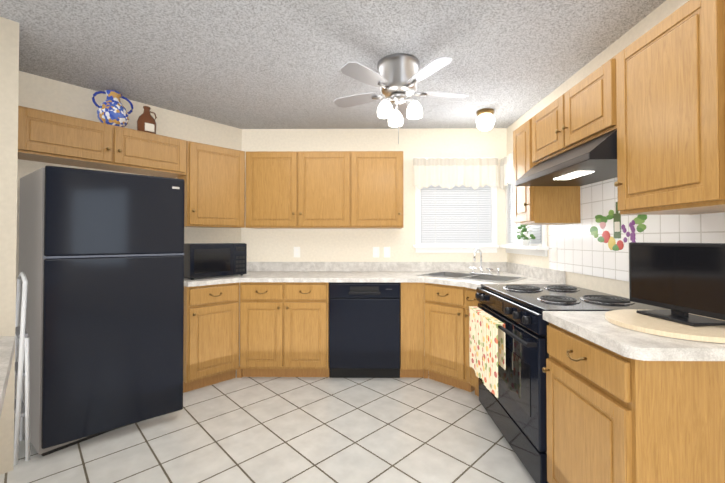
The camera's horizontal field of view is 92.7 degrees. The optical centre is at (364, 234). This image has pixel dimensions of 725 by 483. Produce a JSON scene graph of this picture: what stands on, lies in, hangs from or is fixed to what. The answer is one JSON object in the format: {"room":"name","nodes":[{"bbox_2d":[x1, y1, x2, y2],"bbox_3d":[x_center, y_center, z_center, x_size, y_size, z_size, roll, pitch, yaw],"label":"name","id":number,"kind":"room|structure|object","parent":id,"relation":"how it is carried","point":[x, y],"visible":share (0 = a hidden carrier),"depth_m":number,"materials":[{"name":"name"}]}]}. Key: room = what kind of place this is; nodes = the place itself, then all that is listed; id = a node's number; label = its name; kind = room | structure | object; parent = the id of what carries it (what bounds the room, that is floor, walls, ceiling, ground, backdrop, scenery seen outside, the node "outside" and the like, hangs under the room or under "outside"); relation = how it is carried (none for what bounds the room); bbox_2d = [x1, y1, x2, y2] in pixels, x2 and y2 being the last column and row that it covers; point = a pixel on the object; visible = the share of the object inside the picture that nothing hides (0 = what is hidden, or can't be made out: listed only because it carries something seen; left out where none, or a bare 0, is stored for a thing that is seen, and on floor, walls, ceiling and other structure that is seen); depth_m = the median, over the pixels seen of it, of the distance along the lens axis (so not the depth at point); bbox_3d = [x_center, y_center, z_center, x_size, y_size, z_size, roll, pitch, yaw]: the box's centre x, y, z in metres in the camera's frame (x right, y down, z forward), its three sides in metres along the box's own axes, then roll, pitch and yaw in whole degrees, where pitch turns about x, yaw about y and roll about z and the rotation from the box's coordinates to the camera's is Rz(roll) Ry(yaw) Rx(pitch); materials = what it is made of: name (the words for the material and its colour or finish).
{"room":"kitchen","nodes":[
{"label":"kitchen","id":0,"kind":"room"},
{"bbox_2d":[0,17,18,474],"bbox_3d":[-3.386,0.041,0.891,0.890,2.470,3.450,-1,-1,41],"label":"wall","id":1,"kind":"structure","parent":0,"point":[9,61],"depth_m":1.89,"materials":[{"name":"paint"}]},
{"bbox_2d":[14,71,241,418],"bbox_3d":[-1.908,0.072,3.202,0.120,2.470,1.983,-1,-1,41],"label":"wall","id":2,"kind":"structure","parent":0,"point":[48,95],"depth_m":2.97,"materials":[{"name":"paint"}]},
{"bbox_2d":[18,106,186,177],"bbox_3d":[-2.020,-0.687,2.723,0.339,0.305,1.087,-1,-1,41],"label":"upper cabinet","id":3,"kind":"object","parent":2,"relation":"attached to","point":[50,137],"visible":0.98,"depth_m":2.57,"materials":[{"name":"brown wood"}]},
{"bbox_2d":[92,90,132,126],"bbox_3d":[-2.006,-0.987,2.758,0.212,0.295,0.278,-1,-1,41],"label":"vase","id":4,"kind":"object","parent":3,"relation":"on","point":[111,110],"visible":0.85,"depth_m":2.70,"materials":[{"name":"ceramic"}]},
{"bbox_2d":[137,106,156,133],"bbox_3d":[-1.857,-0.964,2.950,0.146,0.254,0.150,-1,-1,41],"label":"jug","id":5,"kind":"object","parent":3,"relation":"on","point":[146,121],"visible":0.83,"depth_m":2.90,"materials":[{"name":"brown ceramic"}]},
{"bbox_2d":[177,141,244,227],"bbox_3d":[-1.460,-0.451,3.327,0.537,0.760,0.324,1,-1,-45],"label":"upper cabinet","id":6,"kind":"object","parent":2,"relation":"attached to","point":[214,178],"visible":1,"depth_m":3.21,"materials":[{"name":"brown wood"}]},
{"bbox_2d":[0,356,534,482],"bbox_3d":[-1.253,1.326,0.845,5.930,0.100,6.200,0,-1,1],"label":"floor","id":7,"kind":"structure","parent":0,"point":[319,430],"depth_m":2.16,"materials":[{"name":"tile"}]},
{"bbox_2d":[14,272,29,464],"bbox_3d":[-2.060,0.757,2.064,0.322,1.071,0.071,-1,-1,41],"label":"step stool","id":8,"kind":"object","parent":7,"relation":"on","point":[21,410],"visible":0.9,"depth_m":1.97,"materials":[{"name":"white metal"}]},
{"bbox_2d":[18,167,119,455],"bbox_3d":[-1.925,0.447,2.470,0.620,1.700,0.695,-1,-1,36],"label":"fridge","id":9,"kind":"object","parent":7,"relation":"on","point":[31,231],"visible":0.14,"depth_m":2.10,"materials":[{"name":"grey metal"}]},
{"bbox_2d":[41,166,184,448],"bbox_3d":[-1.569,0.414,2.220,0.729,1.620,0.061,1,-1,-40],"label":"door","id":10,"kind":"structure","parent":9,"relation":"attached to","point":[113,312],"depth_m":2.16,"materials":[{"name":"black metal"}]},
{"bbox_2d":[183,282,239,392],"bbox_3d":[-1.444,0.867,3.114,0.442,0.878,0.554,1,-1,-45],"label":"base cabinet","id":11,"kind":"object","parent":7,"relation":"on","point":[211,338],"visible":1,"depth_m":2.92,"materials":[{"name":"brown wood"}]},
{"bbox_2d":[237,282,329,377],"bbox_3d":[-0.746,0.871,3.400,0.846,0.878,0.689,0,-1,1],"label":"base cabinet","id":12,"kind":"object","parent":7,"relation":"on","point":[284,329],"visible":0.98,"depth_m":3.09,"materials":[{"name":"brown wood"}]},
{"bbox_2d":[184,262,565,288],"bbox_3d":[-0.162,0.357,3.191,3.391,0.140,1.108,0,-1,1],"label":"countertop","id":13,"kind":"structure","parent":12,"relation":"on","point":[408,272],"depth_m":3.38,"materials":[{"name":"laminate"}]},
{"bbox_2d":[184,243,246,279],"bbox_3d":[-1.436,0.233,3.215,0.384,0.306,0.520,-1,-1,41],"label":"microwave","id":14,"kind":"object","parent":13,"relation":"on","point":[202,260],"visible":0.83,"depth_m":3.06,"materials":[{"name":"black"}]},
{"bbox_2d":[417,271,527,282],"bbox_3d":[0.971,0.402,3.181,0.844,0.044,0.504,-1,-1,44],"label":"sink","id":15,"kind":"object","parent":13,"relation":"in","point":[479,277],"visible":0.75,"depth_m":3.25,"materials":[{"name":"silver metal"}]},
{"bbox_2d":[470,249,499,275],"bbox_3d":[1.107,0.256,3.280,0.302,0.250,0.172,-1,-1,44],"label":"sink faucet","id":16,"kind":"object","parent":13,"relation":"on","point":[481,268],"visible":1,"depth_m":3.31,"materials":[{"name":"silver metal"}]},
{"bbox_2d":[329,282,399,377],"bbox_3d":[0.001,0.874,3.377,0.641,0.872,0.650,0,-1,1],"label":"dishwasher","id":17,"kind":"object","parent":7,"relation":"on","point":[364,329],"visible":0.98,"depth_m":3.08,"materials":[{"name":"black metal"}]},
{"bbox_2d":[400,282,428,377],"bbox_3d":[0.454,0.871,3.415,0.257,0.878,0.635,0,-1,1],"label":"cabinet filler","id":18,"kind":"object","parent":7,"relation":"on","point":[411,330],"visible":0.67,"depth_m":3.10,"materials":[{"name":"brown wood"}]},
{"bbox_2d":[424,283,474,391],"bbox_3d":[0.809,0.867,3.086,0.409,0.878,0.474,-1,-1,44],"label":"base cabinet","id":19,"kind":"object","parent":7,"relation":"on","point":[445,307],"visible":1,"depth_m":2.93,"materials":[{"name":"brown wood"}]},
{"bbox_2d":[464,288,480,396],"bbox_3d":[0.979,0.862,2.759,0.354,0.878,0.187,0,-1,-19],"label":"base cabinet","id":20,"kind":"object","parent":7,"relation":"on","point":[472,378],"visible":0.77,"depth_m":2.75,"materials":[{"name":"brown wood"}]},
{"bbox_2d":[475,284,670,482],"bbox_3d":[1.156,0.809,2.138,0.729,0.909,0.964,0,-1,1],"label":"stove","id":21,"kind":"object","parent":7,"relation":"on","point":[516,409],"visible":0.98,"depth_m":1.87,"materials":[{"name":"black metal"}]},
{"bbox_2d":[469,306,505,397],"bbox_3d":[0.798,0.751,2.293,0.059,0.447,0.538,0,-1,1],"label":"oven towel","id":22,"kind":"object","parent":21,"relation":"hanging from","point":[487,354],"visible":1,"depth_m":2.19,"materials":[{"name":"beige fabric"}]},
{"bbox_2d":[542,322,724,482],"bbox_3d":[1.171,0.844,1.381,0.689,0.878,0.538,0,-1,1],"label":"base cabinet","id":23,"kind":"object","parent":7,"relation":"on","point":[613,417],"visible":0.96,"depth_m":1.14,"materials":[{"name":"brown wood"}]},
{"bbox_2d":[543,311,724,360],"bbox_3d":[1.184,0.333,1.374,0.663,0.140,0.567,0,-1,1],"label":"countertop","id":24,"kind":"structure","parent":23,"relation":"on","point":[596,327],"depth_m":1.18,"materials":[{"name":"laminate"}]},
{"bbox_2d":[605,309,724,342],"bbox_3d":[1.237,0.352,1.368,0.470,0.018,0.470,0,-1,1],"label":"turntable","id":25,"kind":"object","parent":24,"relation":"on","point":[631,319],"visible":0.81,"depth_m":1.29,"materials":[{"name":"brown wood"}]},
{"bbox_2d":[629,242,724,325],"bbox_3d":[1.282,0.188,1.407,0.160,0.308,0.431,0,-1,-6],"label":"tv","id":26,"kind":"object","parent":25,"relation":"on","point":[681,281],"visible":1,"depth_m":1.38,"materials":[{"name":"black plastic"}]},
{"bbox_3d":[-1.512,0.829,0.279,1.885,0.878,1.810,0,-1,1],"label":"base cabinet","id":27,"kind":"object","parent":7,"relation":"on","visible":0},
{"bbox_2d":[0,336,14,417],"bbox_3d":[-1.490,0.368,0.295,1.967,0.040,1.870,0,-1,1],"label":"countertop","id":28,"kind":"structure","parent":27,"relation":"on","point":[7,346],"depth_m":0.98,"materials":[{"name":"stone"}]},
{"bbox_2d":[0,0,665,128],"bbox_3d":[-1.253,-1.244,0.879,5.930,0.100,6.200,0,-1,1],"label":"ceiling","id":29,"kind":"structure","parent":0,"point":[259,64],"depth_m":2.19,"materials":[{"name":"white paint"}]},
{"bbox_2d":[334,53,468,143],"bbox_3d":[0.249,-0.898,2.401,0.963,0.550,0.958,0,-1,1],"label":"ceiling fan","id":30,"kind":"object","parent":29,"relation":"hanging from","point":[397,78],"visible":1,"depth_m":2.28,"materials":[{"name":"silver metal"}]},
{"bbox_2d":[476,108,494,130],"bbox_3d":[1.136,-1.070,3.253,0.167,0.185,0.170,0,-1,1],"label":"globe ceiling light","id":31,"kind":"object","parent":29,"relation":"attached to","point":[485,120],"visible":1,"depth_m":3.19,"materials":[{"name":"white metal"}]},
{"bbox_2d":[241,128,506,261],"bbox_3d":[0.008,0.080,3.809,3.308,2.470,0.120,0,-1,1],"label":"wall","id":32,"kind":"structure","parent":0,"point":[318,245],"depth_m":3.75,"materials":[{"name":"paint"}]},
{"bbox_2d":[294,247,299,256],"bbox_3d":[-0.736,0.189,3.751,0.072,0.116,0.008,0,-1,1],"label":"electrical outlet plate","id":33,"kind":"object","parent":32,"relation":"attached to","point":[296,249],"depth_m":3.75,"materials":[{"name":"white plastic"}]},
{"bbox_2d":[245,151,402,228],"bbox_3d":[-0.401,-0.448,3.569,1.571,0.760,0.379,0,-1,1],"label":"upper cabinet","id":34,"kind":"object","parent":32,"relation":"attached to","point":[323,189],"visible":1,"depth_m":3.41,"materials":[{"name":"brown wood"}]},
{"bbox_2d":[373,247,378,256],"bbox_3d":[0.123,0.189,3.742,0.072,0.116,0.008,0,-1,1],"label":"electrical outlet plate","id":35,"kind":"object","parent":32,"relation":"attached to","point":[375,249],"depth_m":3.74,"materials":[{"name":"white plastic"}]},
{"bbox_2d":[384,247,389,256],"bbox_3d":[0.242,0.189,3.741,0.072,0.116,0.008,0,-1,1],"label":"electrical outlet plate","id":36,"kind":"object","parent":32,"relation":"attached to","point":[387,252],"depth_m":3.74,"materials":[{"name":"white plastic"}]},
{"bbox_2d":[413,157,498,252],"bbox_3d":[0.970,-0.316,3.701,0.906,1.020,0.086,0,-1,1],"label":"window","id":37,"kind":"structure","parent":32,"relation":"in","point":[455,205],"depth_m":3.71,"materials":[{"name":"grey"}]},
{"bbox_2d":[507,0,724,298],"bbox_3d":[1.571,0.039,0.734,0.120,2.470,6.000,0,-1,1],"label":"wall","id":38,"kind":"structure","parent":0,"point":[652,19],"depth_m":2.31,"materials":[{"name":"paint"}]},
{"bbox_2d":[499,152,548,256],"bbox_3d":[1.484,-0.322,3.305,0.104,1.020,0.860,0,-1,1],"label":"window","id":39,"kind":"structure","parent":38,"relation":"in","point":[537,246],"depth_m":3.47,"materials":[{"name":"grey"}]},
{"bbox_2d":[516,225,535,245],"bbox_3d":[1.443,0.001,3.116,0.090,0.198,0.326,0,-1,1],"label":"potted plant","id":40,"kind":"object","parent":39,"relation":"on","point":[525,235],"visible":0.94,"depth_m":3.09,"materials":[{"name":"white"}]},
{"bbox_2d":[513,118,580,224],"bbox_3d":[1.338,-0.461,2.607,0.379,0.760,0.316,0,-1,1],"label":"upper cabinet","id":41,"kind":"object","parent":38,"relation":"attached to","point":[546,205],"visible":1,"depth_m":2.46,"materials":[{"name":"brown wood"}]},
{"bbox_2d":[532,54,616,164],"bbox_3d":[1.332,-0.673,2.037,0.379,0.350,0.827,0,-1,1],"label":"upper cabinet","id":42,"kind":"object","parent":38,"relation":"attached to","point":[584,110],"visible":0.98,"depth_m":1.90,"materials":[{"name":"brown wood"}]},
{"bbox_2d":[515,129,616,185],"bbox_3d":[1.290,-0.419,2.033,0.463,0.150,0.823,0,-1,1],"label":"range hood","id":43,"kind":"object","parent":42,"relation":"attached to","point":[592,161],"visible":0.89,"depth_m":1.91,"materials":[{"name":"black metal"}]},
{"bbox_2d":[549,178,724,281],"bbox_3d":[1.518,-0.038,1.983,0.008,0.616,1.765,0,-1,1],"label":"tile backsplash","id":44,"kind":"structure","parent":38,"relation":"attached to","point":[600,237],"depth_m":2.13,"materials":[{"name":"white tile"}]},
{"bbox_2d":[614,0,724,214],"bbox_3d":[1.325,-0.477,1.372,0.379,0.760,0.494,0,-1,1],"label":"upper cabinet","id":45,"kind":"object","parent":38,"relation":"attached to","point":[670,76],"visible":1,"depth_m":1.30,"materials":[{"name":"brown wood"}]}
]}

